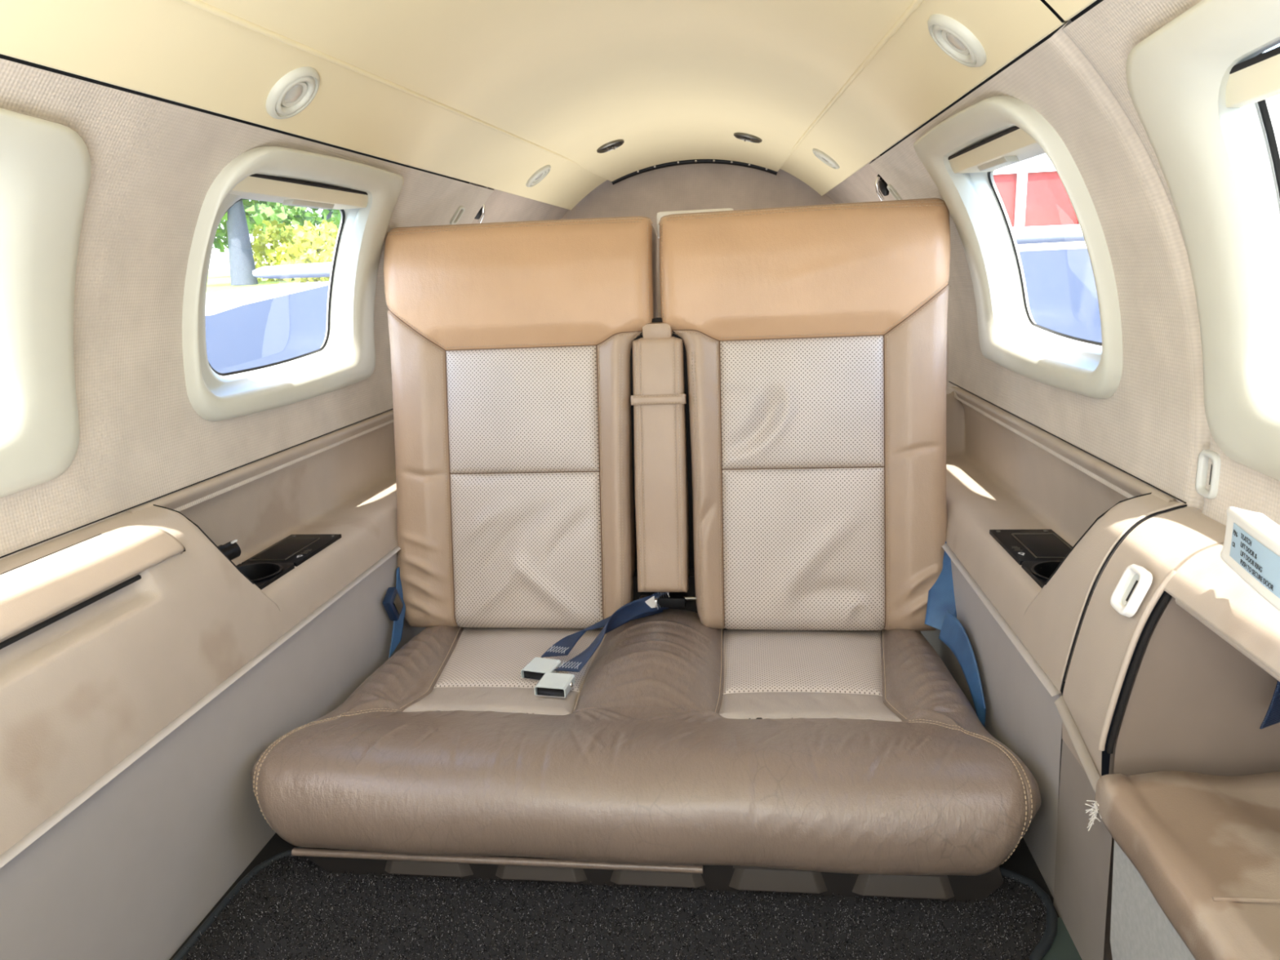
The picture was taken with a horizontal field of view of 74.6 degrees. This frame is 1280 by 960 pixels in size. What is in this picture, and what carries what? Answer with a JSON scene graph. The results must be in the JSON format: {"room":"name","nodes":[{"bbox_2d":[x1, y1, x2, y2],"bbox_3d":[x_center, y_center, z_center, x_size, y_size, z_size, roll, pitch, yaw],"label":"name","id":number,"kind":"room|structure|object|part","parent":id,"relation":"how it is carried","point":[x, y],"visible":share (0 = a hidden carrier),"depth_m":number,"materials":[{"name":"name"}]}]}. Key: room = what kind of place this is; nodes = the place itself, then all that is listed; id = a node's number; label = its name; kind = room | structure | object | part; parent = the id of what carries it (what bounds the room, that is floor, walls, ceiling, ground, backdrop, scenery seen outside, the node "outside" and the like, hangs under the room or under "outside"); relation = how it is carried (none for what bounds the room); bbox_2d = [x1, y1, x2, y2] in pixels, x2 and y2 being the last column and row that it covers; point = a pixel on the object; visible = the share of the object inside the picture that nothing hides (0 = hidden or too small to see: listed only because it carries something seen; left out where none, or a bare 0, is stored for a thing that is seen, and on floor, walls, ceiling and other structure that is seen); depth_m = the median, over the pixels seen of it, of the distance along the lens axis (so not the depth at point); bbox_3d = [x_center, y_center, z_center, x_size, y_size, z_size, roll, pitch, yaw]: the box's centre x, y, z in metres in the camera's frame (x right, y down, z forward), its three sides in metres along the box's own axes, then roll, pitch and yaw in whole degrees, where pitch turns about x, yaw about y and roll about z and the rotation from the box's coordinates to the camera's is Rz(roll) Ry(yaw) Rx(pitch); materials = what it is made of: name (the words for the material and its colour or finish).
{"room":"aircraft cabin","nodes":[
{"label":"aircraft cabin","id":0,"kind":"room"},
{"bbox_2d":[0,57,568,559],"bbox_3d":[-0.540,-0.157,1.329,0.224,0.805,3.610,-1,13,7],"label":"wall","id":1,"kind":"structure","parent":0,"point":[155,163],"depth_m":1.04,"materials":[{"name":"fabric"}]},
{"bbox_2d":[0,107,91,497],"bbox_3d":[-0.666,-0.106,0.626,0.211,0.373,0.680,-1,13,7],"label":"window","id":2,"kind":"structure","parent":1,"relation":"in","point":[46,166],"depth_m":0.87,"materials":[{"name":"plastic"}]},
{"bbox_2d":[182,146,403,421],"bbox_3d":[-0.553,-0.325,1.422,0.237,0.388,0.648,-1,13,7],"label":"window","id":3,"kind":"structure","parent":1,"relation":"in","point":[366,197],"depth_m":1.36,"materials":[{"name":"plastic"}]},
{"bbox_2d":[228,176,368,209],"bbox_3d":[-0.538,-0.446,1.311,0.079,0.028,0.417,-1,13,7],"label":"shade","id":4,"kind":"object","parent":3,"relation":"attached to","point":[295,191],"depth_m":1.28,"materials":[{"name":"plastic"}]},
{"bbox_3d":[-0.529,-0.441,1.345,0.022,0.011,0.130,-1,13,8],"label":"shade pull","id":5,"kind":"part","parent":3,"relation":"part of","materials":[{"name":"plastic"}]},
{"bbox_2d":[449,205,465,224],"bbox_3d":[-0.424,-0.613,1.944,0.037,0.044,0.036,-1,13,7],"label":"guide","id":6,"kind":"object","parent":1,"relation":"attached to","point":[462,208],"visible":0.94,"depth_m":1.94,"materials":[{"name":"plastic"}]},
{"bbox_2d":[474,204,485,222],"bbox_3d":[-0.398,-0.672,2.098,0.034,0.064,0.039,-1,13,7],"label":"hook","id":7,"kind":"object","parent":1,"relation":"attached to","point":[481,213],"visible":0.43,"depth_m":2.09,"materials":[{"name":"silver plastic"}]},
{"bbox_3d":[-0.404,-0.671,2.099,0.021,0.038,0.039,-1,13,7],"label":"plate","id":8,"kind":"part","parent":7,"relation":"part of","materials":[{"name":"black plastic"}]},
{"bbox_2d":[611,159,777,184],"bbox_3d":[0.179,-1.044,2.816,0.566,0.075,0.026,-1,13,7],"label":"trim","id":9,"kind":"structure","parent":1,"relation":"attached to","point":[692,161],"depth_m":2.81,"materials":[{"name":"black plastic"}]},
{"bbox_2d":[0,0,1103,209],"bbox_3d":[-0.025,-0.595,1.154,1.015,0.249,3.600,-1,13,7],"label":"ceiling","id":10,"kind":"structure","parent":0,"point":[492,94],"depth_m":1.28,"materials":[{"name":"beige plastic"}]},
{"bbox_2d":[266,66,319,119],"bbox_3d":[-0.446,-0.497,1.079,0.066,0.058,0.084,-1,13,7],"label":"light","id":11,"kind":"object","parent":10,"relation":"attached to","point":[293,92],"visible":1,"depth_m":1.07,"materials":[{"name":"plastic"}]},
{"bbox_3d":[-0.456,-0.539,1.181,0.150,0.164,3.526,0,14,10],"label":"panel","id":12,"kind":"part","parent":10,"relation":"part of","materials":[{"name":"beige plastic"}]},
{"bbox_2d":[525,164,551,186],"bbox_3d":[-0.270,-0.806,2.226,0.070,0.054,0.084,-1,13,7],"label":"light","id":13,"kind":"object","parent":10,"relation":"attached to","point":[541,173],"visible":1,"depth_m":2.21,"materials":[{"name":"plastic"}]},
{"bbox_3d":[-0.030,-0.591,1.114,0.879,0.171,3.520,-1,13,7],"label":"panel","id":14,"kind":"part","parent":10,"relation":"part of","materials":[{"name":"beige plastic"}]},
{"bbox_2d":[596,139,624,153],"bbox_3d":[-0.082,-0.924,2.325,0.078,0.032,0.080,-1,13,7],"label":"ceiling vent","id":15,"kind":"object","parent":10,"relation":"in","point":[611,145],"visible":1,"depth_m":2.31,"materials":[{"name":"metal"}]},
{"bbox_2d":[733,132,762,142],"bbox_3d":[0.297,-0.944,2.315,0.079,0.030,0.080,-1,13,7],"label":"ceiling vent","id":16,"kind":"object","parent":10,"relation":"in","point":[744,136],"visible":1,"depth_m":2.30,"materials":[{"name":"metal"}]},
{"bbox_2d":[812,148,839,168],"bbox_3d":[0.474,-0.818,2.137,0.070,0.054,0.084,-1,13,7],"label":"light","id":17,"kind":"object","parent":10,"relation":"attached to","point":[823,157],"visible":1,"depth_m":2.12,"materials":[{"name":"plastic"}]},
{"bbox_3d":[0.427,-0.730,1.770,0.150,0.140,2.084,-1,13,6],"label":"panel","id":18,"kind":"part","parent":10,"relation":"part of","materials":[{"name":"beige plastic"}]},
{"bbox_2d":[927,13,986,66],"bbox_3d":[0.366,-0.508,0.970,0.066,0.058,0.084,-1,13,7],"label":"light","id":19,"kind":"object","parent":10,"relation":"attached to","point":[956,40],"visible":1,"depth_m":0.96,"materials":[{"name":"plastic"}]},
{"bbox_3d":[0.277,-0.280,0.072,0.093,0.108,1.437,-1,13,6],"label":"panel","id":20,"kind":"part","parent":10,"relation":"part of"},
{"bbox_2d":[168,631,1059,959],"bbox_3d":[-0.019,0.545,1.067,1.360,0.030,4.400,-1,13,7],"label":"floor","id":21,"kind":"structure","parent":0,"point":[1021,861],"depth_m":1.11,"materials":[{"name":"black carpet"}]},
{"bbox_2d":[0,408,425,959],"bbox_3d":[-0.643,0.326,0.961,0.194,0.510,2.450,-1,13,7],"label":"panel","id":22,"kind":"object","parent":21,"relation":"on","point":[151,653],"visible":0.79,"depth_m":1.01,"materials":[{"name":"plastic"}]},
{"bbox_3d":[-0.690,0.236,0.397,0.057,0.057,1.392,-1,13,7],"label":"armrest lid","id":23,"kind":"part","parent":22,"relation":"part of","materials":[{"name":"leather"}]},
{"bbox_3d":[-0.714,0.310,0.439,0.185,0.225,1.432,-1,13,7],"label":"armrest","id":24,"kind":"part","parent":22,"relation":"part of","materials":[{"name":"leather"}]},
{"bbox_3d":[-0.587,0.130,1.172,0.112,0.225,0.098,-1,13,7],"label":"armrest","id":25,"kind":"part","parent":22,"relation":"part of","materials":[{"name":"leather"}]},
{"bbox_3d":[-0.592,0.105,1.206,0.028,0.032,0.034,8,17,38],"label":"dimmer knob","id":26,"kind":"part","parent":22,"relation":"part of","materials":[{"name":"black plastic"}]},
{"bbox_3d":[-0.594,0.152,1.248,0.093,0.007,0.157,-1,13,7],"label":"plate","id":27,"kind":"part","parent":22,"relation":"part of","materials":[{"name":"black plastic"}]},
{"bbox_3d":[-0.587,0.114,1.391,0.057,0.002,0.109,-1,13,7],"label":"ashtray door","id":28,"kind":"part","parent":22,"relation":"part of","materials":[{"name":"black plastic"}]},
{"bbox_3d":[-0.576,0.116,1.398,0.093,0.007,0.153,-1,13,7],"label":"plate","id":29,"kind":"part","parent":22,"relation":"part of","materials":[{"name":"black plastic"}]},
{"bbox_2d":[172,846,1057,959],"bbox_3d":[-0.084,0.654,0.524,1.038,0.013,1.285,-1,13,7],"label":"floor mat","id":30,"kind":"object","parent":21,"relation":"on","point":[287,906],"visible":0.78,"depth_m":1.01,"materials":[{"name":"black carpet"}]},
{"bbox_2d":[250,197,1041,902],"bbox_3d":[0.009,0.002,1.352,1.058,0.885,0.859,-1,13,7],"label":"seat","id":31,"kind":"object","parent":30,"relation":"on","point":[765,452],"visible":0.98,"depth_m":1.51,"materials":[{"name":"beige leather"}]},
{"bbox_2d":[382,566,405,657],"bbox_3d":[-0.463,0.243,1.619,0.019,0.145,0.149,-1,13,7],"label":"belt","id":32,"kind":"object","parent":31,"relation":"attached to","point":[393,603],"visible":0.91,"depth_m":1.59,"materials":[{"name":"fabric"}]},
{"bbox_3d":[-0.458,0.235,1.590,0.003,0.041,0.036,-1,13,7],"label":"tongue plate","id":33,"kind":"part","parent":32,"relation":"part of","materials":[{"name":"metal"}]},
{"bbox_3d":[-0.226,-0.020,1.619,0.516,0.629,0.110,-1,13,7],"label":"seam cord","id":34,"kind":"part","parent":31,"relation":"part of","materials":[{"name":"beige leather"}]},
{"bbox_3d":[-0.235,-0.369,1.594,0.520,0.234,0.079,-1,13,7],"label":"headrest panel","id":35,"kind":"part","parent":31,"relation":"part of","materials":[{"name":"beige leather"}]},
{"bbox_2d":[520,591,662,680],"bbox_3d":[-0.077,0.272,1.528,0.066,0.058,0.351,9,17,39],"label":"belt","id":36,"kind":"object","parent":31,"relation":"on","point":[535,669],"visible":0.63,"depth_m":1.46,"materials":[{"name":"blue fabric"}]},
{"bbox_2d":[533,591,670,697],"bbox_3d":[-0.052,0.272,1.483,0.066,0.071,0.379,6,16,33],"label":"belt","id":37,"kind":"object","parent":31,"relation":"on","point":[557,685],"visible":0.96,"depth_m":1.43,"materials":[{"name":"blue fabric"}]},
{"bbox_3d":[0.017,0.230,1.592,0.036,0.016,0.028,-1,13,7],"label":"latch plate","id":38,"kind":"part","parent":31,"relation":"part of","materials":[{"name":"silver metal"}]},
{"bbox_3d":[0.033,0.416,1.400,0.901,0.057,0.685,-1,13,7],"label":"seat","id":39,"kind":"part","parent":31,"relation":"part of","materials":[{"name":"leather"}]},
{"bbox_3d":[0.045,0.018,1.631,0.300,0.650,0.080,-1,13,7],"label":"frame","id":40,"kind":"part","parent":31,"relation":"part of","materials":[{"name":"beige leather"}]},
{"bbox_3d":[0.105,0.224,1.588,0.045,0.008,0.008,-1,13,7],"label":"latch rod","id":41,"kind":"part","parent":31,"relation":"part of","materials":[{"name":"metal"}]},
{"bbox_3d":[0.295,-0.377,1.527,0.520,0.234,0.079,-1,13,7],"label":"headrest panel","id":42,"kind":"part","parent":31,"relation":"part of","materials":[{"name":"beige leather"}]},
{"bbox_3d":[0.302,-0.028,1.553,0.516,0.629,0.110,-1,13,7],"label":"seam cord","id":43,"kind":"part","parent":31,"relation":"part of","materials":[{"name":"beige leather"}]},
{"bbox_2d":[924,541,986,726],"bbox_3d":[0.520,0.247,1.397,0.059,0.217,0.340,-1,13,7],"label":"belt","id":44,"kind":"object","parent":31,"relation":"hanging from","point":[941,613],"visible":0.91,"depth_m":1.42,"materials":[{"name":"blue fabric"}]},
{"bbox_2d":[920,381,1186,897],"bbox_3d":[0.635,0.147,1.475,0.194,0.510,1.072,-1,13,7],"label":"panel","id":45,"kind":"object","parent":21,"relation":"on","point":[1031,536],"visible":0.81,"depth_m":1.21,"materials":[{"name":"plastic"}]},
{"bbox_3d":[0.551,0.263,1.489,0.022,0.284,1.019,-1,13,7],"label":"panel","id":46,"kind":"part","parent":45,"relation":"part of","materials":[{"name":"grey plastic"}]},
{"bbox_3d":[0.590,0.099,1.250,0.093,0.007,0.153,-1,13,7],"label":"plate","id":47,"kind":"part","parent":45,"relation":"part of","materials":[{"name":"black plastic"}]},
{"bbox_3d":[0.599,0.097,1.241,0.057,0.002,0.109,-1,13,7],"label":"ashtray door","id":48,"kind":"part","parent":45,"relation":"part of","materials":[{"name":"black plastic"}]},
{"bbox_3d":[0.572,0.135,1.101,0.093,0.007,0.157,-1,13,7],"label":"plate","id":49,"kind":"part","parent":45,"relation":"part of","materials":[{"name":"black plastic"}]},
{"bbox_3d":[0.545,0.114,1.029,0.112,0.225,0.098,-1,13,7],"label":"armrest","id":50,"kind":"part","parent":45,"relation":"part of","materials":[{"name":"leather"}]},
{"bbox_3d":[0.573,0.131,0.953,0.185,0.225,0.051,-1,13,7],"label":"armrest","id":51,"kind":"part","parent":45,"relation":"part of","materials":[{"name":"plastic"}]},
{"bbox_2d":[1041,917,1081,959],"bbox_3d":[0.405,0.660,0.421,0.090,0.017,1.200,-1,13,7],"label":"trim","id":52,"kind":"structure","parent":21,"relation":"on","point":[1063,948],"depth_m":0.95,"materials":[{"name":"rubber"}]},
{"bbox_2d":[1084,770,1279,959],"bbox_3d":[0.512,0.489,0.551,0.196,0.271,0.655,-1,13,7],"label":"seat","id":53,"kind":"object","parent":21,"relation":"on","point":[1196,869],"visible":1,"depth_m":0.74,"materials":[{"name":"leather"}]},
{"bbox_2d":[560,163,835,317],"bbox_3d":[0.206,-0.639,2.986,1.320,1.032,0.001,-1,13,7],"label":"wall","id":54,"kind":"structure","parent":0,"point":[700,186],"depth_m":2.90,"materials":[{"name":"fabric"}]},
{"bbox_2d":[825,20,1210,515],"bbox_3d":[0.617,-0.344,1.900,0.224,0.805,2.145,-1,13,7],"label":"wall","id":55,"kind":"structure","parent":0,"point":[1154,428],"depth_m":0.94,"materials":[{"name":"plastic"}]},
{"bbox_2d":[874,173,888,200],"bbox_3d":[0.568,-0.689,1.980,0.034,0.064,0.039,-1,13,7],"label":"hook","id":56,"kind":"object","parent":55,"relation":"attached to","point":[882,184],"visible":0.77,"depth_m":1.97,"materials":[{"name":"silver plastic"}]},
{"bbox_3d":[0.562,-0.682,1.970,0.024,0.056,0.010,-1,13,7],"label":"hook arm","id":57,"kind":"part","parent":56,"relation":"part of","materials":[{"name":"silver metal"}]},
{"bbox_3d":[0.575,-0.689,1.980,0.021,0.038,0.039,-1,13,7],"label":"plate","id":58,"kind":"part","parent":56,"relation":"part of","materials":[{"name":"black plastic"}]},
{"bbox_2d":[886,183,902,199],"bbox_3d":[0.565,-0.633,1.855,0.037,0.044,0.036,-1,13,7],"label":"guide","id":59,"kind":"object","parent":55,"relation":"attached to","point":[890,187],"visible":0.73,"depth_m":1.84,"materials":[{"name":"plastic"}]},
{"bbox_2d":[913,95,1123,399],"bbox_3d":[0.561,-0.341,1.281,0.237,0.388,0.648,-1,13,7],"label":"window","id":60,"kind":"structure","parent":55,"relation":"in","point":[962,153],"depth_m":1.26,"materials":[{"name":"plastic"}]},
{"bbox_2d":[949,128,1044,173],"bbox_3d":[0.515,-0.461,1.178,0.079,0.028,0.417,-1,13,7],"label":"shade","id":61,"kind":"object","parent":60,"relation":"attached to","point":[996,148],"depth_m":1.16,"materials":[{"name":"plastic"}]},
{"bbox_3d":[0.515,-0.457,1.213,0.022,0.011,0.130,-1,13,6],"label":"shade pull","id":62,"kind":"part","parent":60,"relation":"part of","materials":[{"name":"plastic"}]},
{"bbox_2d":[1053,0,1279,959],"bbox_3d":[0.463,0.206,0.224,0.262,0.986,1.695,-1,13,7],"label":"door","id":63,"kind":"structure","parent":55,"relation":"in","point":[1175,664],"depth_m":0.84,"materials":[{"name":"plastic"}]},
{"bbox_3d":[0.480,0.400,0.925,0.017,0.284,0.141,-1,13,7],"label":"panel","id":64,"kind":"part","parent":63,"relation":"part of","materials":[{"name":"plastic"}]},
{"bbox_3d":[0.409,-0.028,0.131,0.186,0.484,1.462,-1,13,7],"label":"fabric panel","id":65,"kind":"part","parent":63,"relation":"part of","materials":[{"name":"beige fabric"}]},
{"bbox_3d":[0.583,0.321,0.863,0.189,0.446,0.010,-1,13,7],"label":"recess panel","id":66,"kind":"part","parent":63,"relation":"part of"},
{"bbox_2d":[1125,0,1279,480],"bbox_3d":[0.479,-0.123,0.481,0.211,0.373,0.680,-1,13,7],"label":"window","id":67,"kind":"structure","parent":63,"relation":"attached to","point":[1200,86],"depth_m":0.70,"materials":[{"name":"plastic"}]},
{"bbox_2d":[1225,53,1279,107],"bbox_3d":[0.428,-0.250,0.453,0.026,0.020,0.432,-1,13,7],"label":"shade","id":68,"kind":"object","parent":67,"relation":"attached to","point":[1251,78],"depth_m":0.60,"materials":[{"name":"plastic"}]},
{"bbox_2d":[1195,449,1221,498],"bbox_3d":[0.578,-0.006,0.853,0.010,0.048,0.034,-1,13,7],"label":"guide","id":69,"kind":"object","parent":63,"relation":"attached to","point":[1204,455],"visible":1,"depth_m":0.85,"materials":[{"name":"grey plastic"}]},
{"bbox_3d":[0.498,0.228,0.186,0.143,0.055,1.270,-1,13,7],"label":"armrest","id":70,"kind":"part","parent":63,"relation":"part of","materials":[{"name":"plastic"}]},
{"bbox_3d":[0.446,0.092,0.475,0.056,0.051,0.438,-1,13,7],"label":"door handle","id":71,"kind":"part","parent":63,"relation":"part of","materials":[{"name":"white plastic"}]},
{"label":"outside","id":72,"kind":"structure","parent":0,"visible":0},
{"bbox_2d":[205,240,1086,315],"bbox_3d":[10.418,0.119,3.930,160.000,5.850,130.000,-1,13,7],"label":"concrete apron","id":73,"kind":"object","parent":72,"point":[216,302],"depth_m":46.86,"materials":[{"name":"grey concrete"}]},
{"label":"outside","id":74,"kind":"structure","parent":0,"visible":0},
{"bbox_2d":[206,240,1084,293],"bbox_3d":[6.334,-13.582,52.924,320.000,10.350,230.000,-1,13,7],"label":"grass field","id":75,"kind":"structure","parent":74,"point":[217,281],"depth_m":67.93,"materials":[{"name":"green plant"}]},
{"bbox_2d":[212,200,291,252],"bbox_3d":[-47.663,-30.389,96.840,14.020,13.589,14.975,-1,13,7],"label":"tree","id":76,"kind":"object","parent":75,"relation":"on","point":[254,209],"visible":0.08,"depth_m":95.96,"materials":[{"name":"green plant"}]},
{"bbox_2d":[216,199,293,285],"bbox_3d":[-30.384,-22.453,60.331,12.474,16.624,13.687,-1,13,7],"label":"tree","id":77,"kind":"object","parent":75,"relation":"on","point":[242,264],"visible":0.02,"depth_m":61.16,"materials":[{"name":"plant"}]},
{"bbox_2d":[228,219,319,282],"bbox_3d":[-29.837,-18.637,69.640,7.416,5.734,7.757,-1,13,7],"label":"bush","id":78,"kind":"object","parent":75,"relation":"on","point":[272,236],"visible":0.27,"depth_m":67.85,"materials":[{"name":"yellow plant"}]},
{"bbox_2d":[252,202,341,249],"bbox_3d":[-34.207,-27.777,90.752,13.468,10.620,15.137,-1,13,7],"label":"tree","id":79,"kind":"object","parent":75,"relation":"on","point":[298,215],"visible":0.18,"depth_m":86.95,"materials":[{"name":"green plant"}]},
{"bbox_2d":[266,219,338,283],"bbox_3d":[-22.962,-16.194,60.979,7.666,5.184,7.981,-1,13,7],"label":"bush","id":80,"kind":"object","parent":75,"relation":"on","point":[305,249],"visible":0.47,"depth_m":59.12,"materials":[{"name":"yellow plant"}]},
{"bbox_2d":[993,142,1279,226],"bbox_3d":[39.040,-25.100,73.739,36.800,8.350,14.675,-1,13,7],"label":"hangar","id":81,"kind":"structure","parent":75,"relation":"on","point":[1029,198],"depth_m":68.18,"materials":[{"name":"red paint"},{"name":"white paint"}]},
{"bbox_3d":[30.810,-21.977,68.086,0.700,5.600,0.350,-1,13,7],"label":"post","id":82,"kind":"part","parent":81,"relation":"part of","materials":[{"name":"white paint"}]},
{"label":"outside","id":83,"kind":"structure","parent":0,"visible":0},
{"bbox_2d":[205,248,1102,373],"bbox_3d":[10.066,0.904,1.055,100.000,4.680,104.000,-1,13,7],"label":"airplane wing","id":84,"kind":"object","parent":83,"point":[1060,284],"visible":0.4,"depth_m":20.05,"materials":[{"name":"blue paint"}]},
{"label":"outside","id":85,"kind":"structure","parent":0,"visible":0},
{"bbox_2d":[252,224,1084,279],"bbox_3d":[0.343,-0.777,4.080,5.000,1.320,2.080,-1,13,7],"label":"aircraft tail","id":86,"kind":"object","parent":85,"point":[1070,233],"visible":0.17,"depth_m":4.02,"materials":[{"name":"white paint"}]}
]}

